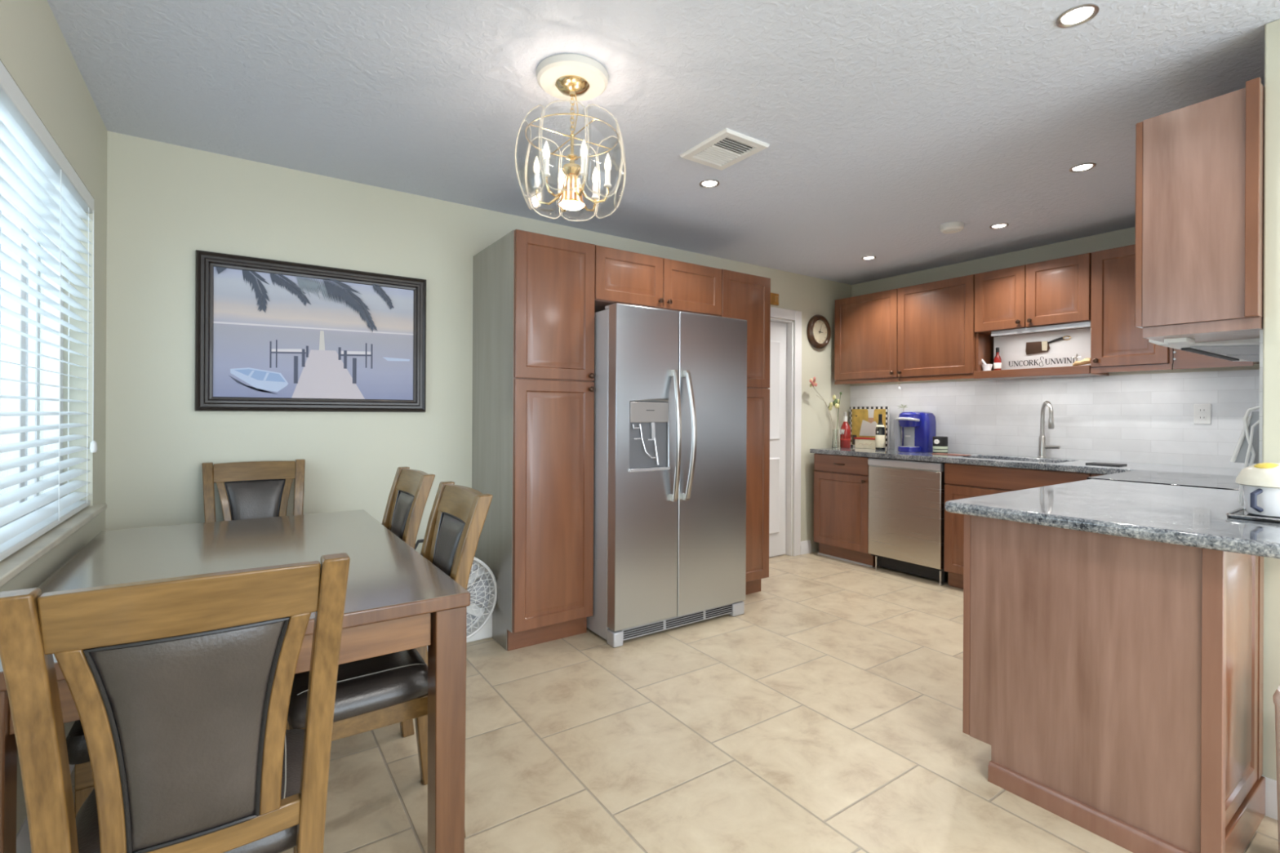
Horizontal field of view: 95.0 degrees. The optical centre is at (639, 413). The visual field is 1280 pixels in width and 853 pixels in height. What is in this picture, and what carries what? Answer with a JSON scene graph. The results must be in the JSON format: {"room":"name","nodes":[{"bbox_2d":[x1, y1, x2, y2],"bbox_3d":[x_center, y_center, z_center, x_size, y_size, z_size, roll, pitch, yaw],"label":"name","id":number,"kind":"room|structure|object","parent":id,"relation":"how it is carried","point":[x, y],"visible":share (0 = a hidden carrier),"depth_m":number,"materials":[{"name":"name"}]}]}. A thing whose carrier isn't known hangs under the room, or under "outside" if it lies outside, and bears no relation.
{"room":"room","nodes":[
{"label":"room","id":0,"kind":"room"},
{"bbox_2d":[0,0,107,834],"bbox_3d":[-0.426,0.001,-0.342,0.150,2.440,7.220,0,0,-35],"label":"wall","id":1,"kind":"structure","parent":0,"point":[34,51],"depth_m":2.16,"materials":[{"name":"beige paint"}]},
{"bbox_2d":[0,195,63,528],"bbox_3d":[-1.634,-0.239,1.359,0.045,1.217,2.192,0,0,-35],"label":"window","id":2,"kind":"structure","parent":1,"relation":"in","point":[8,371],"depth_m":1.86,"materials":[{"name":"white paint"}]},
{"bbox_2d":[0,60,97,561],"bbox_3d":[-1.560,-0.240,1.409,0.079,1.207,2.174,0,0,-35],"label":"blind","id":3,"kind":"object","parent":2,"relation":"attached to","point":[37,178],"visible":1,"depth_m":1.77,"materials":[{"name":"white plastic"}]},
{"bbox_2d":[16,764,75,852],"bbox_3d":[-0.365,1.165,-0.295,0.015,0.112,6.920,0,0,-35],"label":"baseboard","id":4,"kind":"structure","parent":1,"relation":"attached to","point":[23,840],"depth_m":1.56,"materials":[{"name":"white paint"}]},
{"bbox_2d":[0,503,106,587],"bbox_3d":[-1.592,0.381,1.390,0.175,0.022,2.312,0,0,-35],"label":"trim","id":5,"kind":"structure","parent":1,"relation":"attached to","point":[13,565],"depth_m":1.67,"materials":[{"name":"wood"}]},
{"bbox_2d":[105,131,851,553],"bbox_3d":[-0.208,0.002,4.086,5.225,2.440,0.130,0,0,-35],"label":"wall","id":6,"kind":"structure","parent":0,"point":[166,202],"depth_m":2.95,"materials":[{"name":"beige paint"}]},
{"bbox_2d":[194,249,426,412],"bbox_3d":[-1.631,-0.382,3.006,1.038,0.748,0.036,0,0,-35],"label":"framed painting","id":7,"kind":"object","parent":6,"relation":"attached to","point":[271,335],"visible":1,"depth_m":2.96,"materials":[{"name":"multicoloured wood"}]},
{"bbox_2d":[594,244,721,316],"bbox_3d":[-0.030,-0.772,3.720,0.930,0.298,0.667,0,0,-35],"label":"upper cabinet","id":8,"kind":"object","parent":6,"relation":"attached to","point":[621,277],"visible":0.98,"depth_m":3.44,"materials":[{"name":"brown wood"}]},
{"bbox_2d":[770,293,778,305],"bbox_3d":[1.110,-0.956,4.896,0.128,0.095,0.022,0,0,-35],"label":"wooden plaque","id":9,"kind":"object","parent":6,"relation":"attached to","point":[774,297],"visible":0.7,"depth_m":4.90,"materials":[{"name":"brown wood"}]},
{"bbox_2d":[768,321,786,557],"bbox_3d":[0.972,0.220,4.873,0.747,2.004,0.110,0,0,-35],"label":"door","id":10,"kind":"structure","parent":6,"relation":"in","point":[778,341],"depth_m":5.03,"materials":[{"name":"white paint"}]},
{"bbox_2d":[770,306,801,555],"bbox_3d":[0.966,0.171,4.883,0.955,2.115,0.148,0,0,-35],"label":"trim","id":11,"kind":"structure","parent":6,"relation":"attached to","point":[793,366],"depth_m":5.06,"materials":[{"name":"white paint"}]},
{"bbox_2d":[800,540,811,555],"bbox_3d":[-0.410,1.165,3.863,4.650,0.112,0.015,0,0,-35],"label":"baseboard","id":12,"kind":"structure","parent":6,"relation":"attached to","point":[806,546],"depth_m":5.14,"materials":[{"name":"white paint"}]},
{"bbox_2d":[806,315,831,349],"bbox_3d":[1.600,-0.726,5.220,0.308,0.308,0.044,0,0,-35],"label":"wall clock","id":13,"kind":"object","parent":6,"relation":"attached to","point":[818,328],"visible":1,"depth_m":5.20,"materials":[{"name":"brown wood"}]},
{"bbox_2d":[47,0,1279,284],"bbox_3d":[1.795,-1.268,1.181,5.525,0.120,7.220,0,0,-35],"label":"ceiling","id":14,"kind":"structure","parent":0,"point":[885,124],"depth_m":2.27,"materials":[{"name":"white paint"}]},
{"bbox_2d":[515,53,626,221],"bbox_3d":[-0.244,-0.978,2.110,0.397,0.480,0.397,0,0,-35],"label":"chandelier","id":15,"kind":"object","parent":14,"relation":"hanging from","point":[566,77],"visible":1,"depth_m":2.08,"materials":[{"name":"white paint"}]},
{"bbox_2d":[699,179,719,187],"bbox_3d":[0.367,-1.212,3.097,0.106,0.006,0.106,0,0,-35],"label":"recessed light","id":16,"kind":"object","parent":14,"relation":"in","point":[708,183],"visible":1,"depth_m":3.09,"materials":[{"name":"silver metal"}]},
{"bbox_2d":[680,128,769,170],"bbox_3d":[0.387,-1.208,2.701,0.263,0.014,0.318,0,0,-35],"label":"ceiling vent","id":17,"kind":"object","parent":14,"relation":"in","point":[726,148],"visible":1,"depth_m":2.68,"materials":[{"name":"white plastic"}]},
{"bbox_2d":[861,256,875,260],"bbox_3d":[1.775,-1.204,4.549,0.106,0.006,0.106,0,0,-35],"label":"recessed light","id":18,"kind":"object","parent":14,"relation":"in","point":[866,258],"visible":1,"depth_m":4.55,"materials":[{"name":"silver metal"}]},
{"bbox_2d":[939,221,964,233],"bbox_3d":[1.997,-1.184,3.754,0.140,0.045,0.140,0,0,-35],"label":"smoke detector","id":19,"kind":"object","parent":14,"relation":"attached to","point":[954,227],"visible":1,"depth_m":3.71,"materials":[{"name":"white plastic"}]},
{"bbox_2d":[989,222,1008,228],"bbox_3d":[2.305,-1.202,3.764,0.106,0.006,0.106,0,0,-35],"label":"recessed light","id":20,"kind":"object","parent":14,"relation":"in","point":[1003,224],"visible":1,"depth_m":3.76,"materials":[{"name":"silver metal"}]},
{"bbox_2d":[1055,4,1099,28],"bbox_3d":[1.329,-1.207,1.783,0.106,0.006,0.106,0,0,-35],"label":"recessed light","id":21,"kind":"object","parent":14,"relation":"in","point":[1079,15],"visible":1,"depth_m":1.78,"materials":[{"name":"silver metal"}]},
{"bbox_2d":[1069,163,1096,172],"bbox_3d":[2.167,-1.202,2.872,0.106,0.006,0.106,0,0,-35],"label":"recessed light","id":22,"kind":"object","parent":14,"relation":"in","point":[1085,166],"visible":1,"depth_m":2.87,"materials":[{"name":"silver metal"}]},
{"bbox_2d":[70,551,1278,852],"bbox_3d":[1.781,1.292,1.181,5.525,0.120,7.220,0,0,-35],"label":"floor","id":23,"kind":"structure","parent":0,"point":[824,715],"depth_m":2.14,"materials":[{"name":"beige tile"}]},
{"bbox_2d":[66,720,94,817],"bbox_3d":[-1.462,0.968,1.820,0.300,0.495,1.050,0,0,-35],"label":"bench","id":24,"kind":"object","parent":23,"relation":"on","point":[77,748],"visible":0.09,"depth_m":1.33,"materials":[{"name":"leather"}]},
{"bbox_2d":[66,720,89,764],"bbox_3d":[-1.461,0.755,1.820,0.300,0.070,1.050,0,0,-35],"label":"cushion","id":25,"kind":"object","parent":24,"relation":"on","point":[77,748],"depth_m":1.32,"materials":[{"name":"leather"}]},
{"bbox_2d":[0,552,350,852],"bbox_3d":[-0.787,0.726,1.058,0.412,0.985,0.514,0,0,-33],"label":"dining chair","id":26,"kind":"object","parent":23,"relation":"on","point":[180,687],"visible":1,"depth_m":0.88,"materials":[{"name":"brown wood"}]},
{"bbox_2d":[0,509,470,852],"bbox_3d":[-1.252,0.835,1.876,0.925,0.762,1.535,0,0,-35],"label":"dining table","id":27,"kind":"object","parent":23,"relation":"on","point":[397,600],"visible":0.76,"depth_m":1.53,"materials":[{"name":"brown wood"}]},
{"bbox_2d":[201,458,305,522],"bbox_3d":[-1.717,0.721,2.625,0.412,0.985,0.514,0,0,-35],"label":"dining chair","id":28,"kind":"object","parent":23,"relation":"on","point":[247,490],"visible":0.38,"depth_m":2.77,"materials":[{"name":"wood"}]},
{"bbox_2d":[285,480,493,852],"bbox_3d":[-0.750,0.727,1.726,0.514,0.985,0.412,0,0,-34],"label":"dining chair","id":29,"kind":"object","parent":23,"relation":"on","point":[372,693],"visible":0.45,"depth_m":1.63,"materials":[{"name":"wood"}]},
{"bbox_2d":[382,466,435,737],"bbox_3d":[-1.107,0.725,2.259,0.514,0.985,0.412,0,0,-36],"label":"dining chair","id":30,"kind":"object","parent":23,"relation":"on","point":[410,491],"visible":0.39,"depth_m":2.31,"materials":[{"name":"wood"}]},
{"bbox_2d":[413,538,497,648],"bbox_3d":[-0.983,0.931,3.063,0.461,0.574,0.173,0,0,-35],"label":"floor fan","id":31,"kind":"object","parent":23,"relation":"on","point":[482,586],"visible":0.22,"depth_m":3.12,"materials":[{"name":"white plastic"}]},
{"bbox_2d":[466,556,497,639],"bbox_3d":[-0.970,0.953,3.037,0.452,0.452,0.101,0,0,-35],"label":"grille","id":32,"kind":"object","parent":31,"relation":"attached to","point":[482,586],"depth_m":3.12,"materials":[{"name":"white plastic"}]},
{"bbox_2d":[471,229,595,651],"bbox_3d":[-0.611,0.147,3.324,0.466,2.146,0.667,0,0,-35],"label":"pantry cabinet","id":33,"kind":"object","parent":23,"relation":"on","point":[534,294],"visible":0.98,"depth_m":3.08,"materials":[{"name":"brown wood"}]},
{"bbox_2d":[586,303,746,647],"bbox_3d":[0.055,0.325,3.607,0.943,1.797,0.899,0,0,-35],"label":"refrigerator","id":34,"kind":"object","parent":23,"relation":"on","point":[670,386],"visible":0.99,"depth_m":3.22,"materials":[{"name":"grey metal"}]},
{"bbox_2d":[720,269,770,595],"bbox_3d":[0.532,0.153,4.110,0.444,2.146,0.667,0,0,-35],"label":"pantry cabinet","id":35,"kind":"object","parent":23,"relation":"on","point":[744,296],"visible":0.22,"depth_m":3.91,"materials":[{"name":"brown wood"}]},
{"bbox_2d":[813,453,878,567],"bbox_3d":[1.896,0.791,5.038,0.646,0.885,0.539,0,0,-35],"label":"base cabinet","id":36,"kind":"object","parent":23,"relation":"on","point":[841,482],"visible":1,"depth_m":4.86,"materials":[{"name":"brown wood"}]},
{"bbox_2d":[809,446,1242,475],"bbox_3d":[2.574,0.330,4.064,0.639,0.037,2.949,0,0,-35],"label":"countertop","id":37,"kind":"structure","parent":36,"relation":"on","point":[1000,460],"depth_m":3.85,"materials":[{"name":"grey stone"}]},
{"bbox_2d":[831,429,839,448],"bbox_3d":[1.743,0.225,5.230,0.060,0.165,0.060,0,0,-35],"label":"flower vase","id":38,"kind":"object","parent":37,"relation":"on","point":[833,429],"visible":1,"depth_m":5.23,"materials":[{"name":"clear glass"}]},
{"bbox_2d":[808,377,835,445],"bbox_3d":[1.598,-0.011,5.142,0.345,0.611,0.034,0,0,-35],"label":"flower","id":39,"kind":"object","parent":38,"relation":"in","point":[813,383],"visible":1,"depth_m":5.08,"materials":[{"name":"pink plant"}]},
{"bbox_2d":[827,391,842,446],"bbox_3d":[1.741,0.052,5.237,0.084,0.487,0.103,0,0,-16],"label":"flower","id":40,"kind":"object","parent":38,"relation":"in","point":[836,401],"visible":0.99,"depth_m":5.22,"materials":[{"name":"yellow plant"}]},
{"bbox_2d":[839,412,850,448],"bbox_3d":[1.826,0.148,5.214,0.095,0.319,0.093,0,0,-35],"label":"bottle","id":41,"kind":"object","parent":37,"relation":"on","point":[845,430],"visible":0.99,"depth_m":5.18,"materials":[{"name":"red glass"}]},
{"bbox_2d":[853,437,875,448],"bbox_3d":[2.000,0.262,5.161,0.061,0.093,0.230,0,0,-35],"label":"box","id":42,"kind":"object","parent":37,"relation":"on","point":[860,442],"visible":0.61,"depth_m":5.15,"materials":[{"name":"beige"}]},
{"bbox_2d":[849,406,889,448],"bbox_3d":[2.057,0.124,5.271,0.022,0.370,0.387,0,0,-35],"label":"picture","id":43,"kind":"object","parent":37,"relation":"on","point":[864,420],"visible":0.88,"depth_m":5.27,"materials":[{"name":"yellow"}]},
{"bbox_2d":[875,413,884,449],"bbox_3d":[2.039,0.157,4.976,0.080,0.303,0.078,0,0,-35],"label":"wine bottle","id":44,"kind":"object","parent":37,"relation":"on","point":[880,428],"visible":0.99,"depth_m":4.95,"materials":[{"name":"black glass"}]},
{"bbox_2d":[897,404,907,408],"bbox_3d":[2.242,0.115,5.000,0.023,0.389,0.106,0,0,-35],"label":"sprig","id":45,"kind":"object","parent":37,"relation":"on","point":[902,406],"visible":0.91,"depth_m":5.00,"materials":[{"name":"beige"}]},
{"bbox_2d":[893,412,936,452],"bbox_3d":[2.206,0.149,4.761,0.289,0.322,0.274,0,0,-35],"label":"coffee maker","id":46,"kind":"object","parent":37,"relation":"on","point":[913,432],"visible":0.99,"depth_m":4.69,"materials":[{"name":"blue plastic"}]},
{"bbox_2d":[932,436,947,453],"bbox_3d":[2.330,0.245,4.551,0.108,0.130,0.106,0,0,-35],"label":"tin","id":47,"kind":"object","parent":37,"relation":"on","point":[940,443],"visible":0.97,"depth_m":4.51,"materials":[{"name":"black metal"}]},
{"bbox_2d":[932,453,971,456],"bbox_3d":[2.329,0.307,4.386,0.090,0.006,0.250,0,0,-35],"label":"cutting board","id":48,"kind":"object","parent":37,"relation":"on","point":[932,453],"visible":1,"depth_m":4.37,"materials":[{"name":"brown wood"}]},
{"bbox_2d":[1037,400,1060,457],"bbox_3d":[2.812,0.113,4.060,0.161,0.400,0.141,0,0,-35],"label":"kitchen faucet","id":49,"kind":"object","parent":37,"relation":"on","point":[1042,448],"visible":1,"depth_m":4.10,"materials":[{"name":"silver metal"}]},
{"bbox_2d":[1085,462,1127,466],"bbox_3d":[2.839,0.309,3.573,0.130,0.008,0.170,0,0,-35],"label":"drying mat","id":50,"kind":"object","parent":37,"relation":"on","point":[1090,463],"visible":1,"depth_m":3.54,"materials":[{"name":"black"}]},
{"bbox_2d":[867,457,945,585],"bbox_3d":[2.223,0.795,4.573,0.632,0.880,0.585,0,0,-35],"label":"dishwasher","id":51,"kind":"object","parent":23,"relation":"on","point":[906,497],"visible":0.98,"depth_m":4.37,"materials":[{"name":"silver metal"}]},
{"bbox_2d":[943,462,1091,589],"bbox_3d":[2.634,0.794,3.965,0.645,0.885,0.862,0,0,-35],"label":"base cabinet","id":52,"kind":"object","parent":23,"relation":"on","point":[962,481],"visible":0.13,"depth_m":4.00,"materials":[{"name":"brown wood"}]},
{"bbox_2d":[1090,473,1106,476],"bbox_3d":[3.148,0.797,3.246,0.613,0.885,0.898,0,0,-35],"label":"base cabinet","id":53,"kind":"object","parent":23,"relation":"on","point":[1091,474],"visible":0.09,"depth_m":3.42,"materials":[{"name":"brown wood"}]},
{"bbox_2d":[962,514,1265,852],"bbox_3d":[1.813,0.790,2.140,1.271,0.886,0.688,0,0,-35],"label":"base cabinet","id":54,"kind":"object","parent":23,"relation":"on","point":[1113,685],"visible":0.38,"depth_m":1.71,"materials":[{"name":"brown wood"}]},
{"bbox_2d":[944,479,1279,559],"bbox_3d":[1.825,0.326,2.071,1.333,0.037,0.820,0,0,-35],"label":"countertop","id":55,"kind":"structure","parent":54,"relation":"on","point":[1181,515],"depth_m":1.84,"materials":[{"name":"grey stone"}]},
{"bbox_2d":[1225,507,1279,523],"bbox_3d":[1.851,0.301,1.719,0.206,0.012,0.161,0,0,-35],"label":"serving tray","id":56,"kind":"object","parent":55,"relation":"on","point":[1239,513],"visible":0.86,"depth_m":1.70,"materials":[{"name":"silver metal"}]},
{"bbox_2d":[1235,462,1279,517],"bbox_3d":[1.859,0.222,1.718,0.173,0.155,0.164,0,0,-35],"label":"lidded pot","id":57,"kind":"object","parent":56,"relation":"on","point":[1260,482],"visible":1,"depth_m":1.70,"materials":[{"name":"white ceramic"}]},
{"bbox_2d":[1086,469,1239,490],"bbox_3d":[2.625,0.773,2.751,0.750,0.929,0.715,0,0,-35],"label":"stove","id":58,"kind":"object","parent":23,"relation":"on","point":[1165,477],"visible":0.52,"depth_m":2.77,"materials":[{"name":"grey metal"}]},
{"bbox_2d":[1272,685,1279,852],"bbox_3d":[1.816,0.978,1.509,0.227,0.510,0.241,0,0,-35],"label":"waste bin","id":59,"kind":"object","parent":23,"relation":"on","point":[1276,697],"visible":1,"depth_m":1.55,"materials":[{"name":"white plastic"}]},
{"bbox_2d":[850,226,1259,467],"bbox_3d":[3.995,0.024,2.697,0.130,2.440,7.220,0,0,-35],"label":"wall","id":60,"kind":"structure","parent":0,"point":[1126,237],"depth_m":4.35,"materials":[{"name":"beige paint"}]},
{"bbox_2d":[834,274,975,384],"bbox_3d":[2.207,-0.636,4.846,0.366,0.759,1.205,0,0,-35],"label":"upper cabinet","id":61,"kind":"object","parent":60,"relation":"attached to","point":[925,331],"visible":0.99,"depth_m":4.68,"materials":[{"name":"brown wood"}]},
{"bbox_2d":[974,253,1091,334],"bbox_3d":[2.750,-0.798,4.057,0.366,0.428,0.702,0,0,-35],"label":"upper cabinet","id":62,"kind":"object","parent":60,"relation":"attached to","point":[1055,291],"visible":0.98,"depth_m":3.94,"materials":[{"name":"brown wood"}]},
{"bbox_2d":[973,320,1108,380],"bbox_3d":[2.761,-0.416,4.066,0.334,0.333,0.702,0,0,-35],"label":"open shelf","id":63,"kind":"object","parent":60,"relation":"attached to","point":[984,342],"visible":0.91,"depth_m":4.03,"materials":[{"name":"brown wood"}]},
{"bbox_2d":[981,364,992,370],"bbox_3d":[2.527,-0.331,4.270,0.074,0.052,0.074,0,0,-35],"label":"mortar","id":64,"kind":"object","parent":63,"relation":"on","point":[985,366],"visible":0.79,"depth_m":4.25,"materials":[{"name":"white ceramic"}]},
{"bbox_2d":[993,347,1001,370],"bbox_3d":[2.591,-0.391,4.249,0.050,0.173,0.050,0,0,-35],"label":"bottle","id":65,"kind":"object","parent":63,"relation":"on","point":[997,361],"visible":0.88,"depth_m":4.23,"materials":[{"name":"red glass"}]},
{"bbox_2d":[993,327,1090,369],"bbox_3d":[2.800,-0.433,4.066,0.019,0.259,0.648,0,0,-35],"label":"kitchen sign","id":66,"kind":"object","parent":63,"relation":"on","point":[1012,348],"visible":0.84,"depth_m":4.05,"materials":[{"name":"white paint"}]},
{"bbox_2d":[1025,335,1071,355],"bbox_3d":[2.800,-0.467,4.029,0.020,0.110,0.272,0,0,-35],"label":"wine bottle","id":67,"kind":"object","parent":66,"relation":"hanging from","point":[1032,348],"visible":1,"depth_m":4.07,"materials":[{"name":"brown metal"}]},
{"bbox_2d":[1072,354,1090,365],"bbox_3d":[2.846,-0.344,3.771,0.040,0.080,0.107,0,0,-35],"label":"corkscrew","id":68,"kind":"object","parent":63,"relation":"on","point":[1086,361],"visible":0.8,"depth_m":3.77,"materials":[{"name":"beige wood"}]},
{"bbox_2d":[849,368,1259,468],"bbox_3d":[2.831,0.030,4.267,0.010,0.565,3.015,0,0,-35],"label":"backsplash","id":69,"kind":"structure","parent":60,"relation":"attached to","point":[1140,418],"depth_m":3.94,"materials":[{"name":"tile"}]},
{"bbox_2d":[1090,244,1173,373],"bbox_3d":[3.060,-0.631,3.605,0.366,0.759,0.388,0,0,-35],"label":"upper cabinet","id":70,"kind":"object","parent":60,"relation":"attached to","point":[1117,345],"visible":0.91,"depth_m":3.57,"materials":[{"name":"brown wood"}]},
{"bbox_2d":[1194,404,1211,424],"bbox_3d":[3.350,0.004,3.493,0.010,0.120,0.074,0,0,-35],"label":"wall outlet","id":71,"kind":"object","parent":60,"relation":"attached to","point":[1202,412],"visible":1,"depth_m":3.49,"materials":[{"name":"white plastic"}]},
{"bbox_2d":[1198,408,1206,420],"bbox_3d":[3.348,0.004,3.492,0.003,0.072,0.036,0,0,-35],"label":"socket","id":72,"kind":"object","parent":71,"relation":"attached to","point":[1202,411],"depth_m":3.49,"materials":[{"name":"white plastic"}]},
{"bbox_2d":[1173,348,1259,369],"bbox_3d":[3.367,-0.630,3.197,0.323,0.758,0.624,0,0,-35],"label":"upper cabinet","id":73,"kind":"object","parent":60,"relation":"attached to","point":[1182,359],"visible":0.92,"depth_m":3.28,"materials":[{"name":"brown wood"}]},
{"bbox_2d":[1262,18,1279,780],"bbox_3d":[2.843,0.018,2.373,2.135,2.440,0.120,0,0,-35],"label":"wall","id":74,"kind":"structure","parent":0,"point":[1271,322],"depth_m":1.80,"materials":[{"name":"beige paint"}]},
{"bbox_2d":[1134,77,1264,342],"bbox_3d":[2.117,-0.645,2.152,0.778,0.766,0.338,0,0,-35],"label":"upper cabinet","id":75,"kind":"object","parent":74,"relation":"attached to","point":[1199,259],"visible":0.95,"depth_m":1.91,"materials":[{"name":"brown wood"}]},
{"bbox_2d":[1230,405,1259,506],"bbox_3d":[2.011,0.140,1.938,0.088,0.330,0.079,0,0,-35],"label":"wall phone","id":76,"kind":"object","parent":74,"relation":"attached to","point":[1248,442],"visible":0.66,"depth_m":1.92,"materials":[{"name":"grey plastic"}]},
{"bbox_2d":[1258,317,1263,462],"bbox_3d":[2.811,-0.005,2.429,2.105,0.635,0.010,0,0,-35],"label":"trim","id":77,"kind":"structure","parent":74,"relation":"attached to","point":[1260,437],"depth_m":1.83,"materials":[{"name":"stone"}]},
{"bbox_2d":[1262,775,1277,820],"bbox_3d":[2.831,1.182,2.369,2.150,0.112,0.150,0,0,-35],"label":"baseboard","id":78,"kind":"structure","parent":74,"relation":"attached to","point":[1271,800],"depth_m":1.79,"materials":[{"name":"white paint"}]},
{"bbox_3d":[2.881,-0.717,2.657,1.048,0.590,0.306,0,0,-35],"label":"cabinet","id":79,"kind":"object","parent":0,"visible":0},
{"bbox_2d":[1148,337,1259,361],"bbox_3d":[2.470,-0.329,2.412,1.400,0.180,0.344,0,0,-35],"label":"range hood","id":80,"kind":"object","parent":79,"relation":"attached to","point":[1247,349],"visible":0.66,"depth_m":2.26,"materials":[{"name":"white metal"}]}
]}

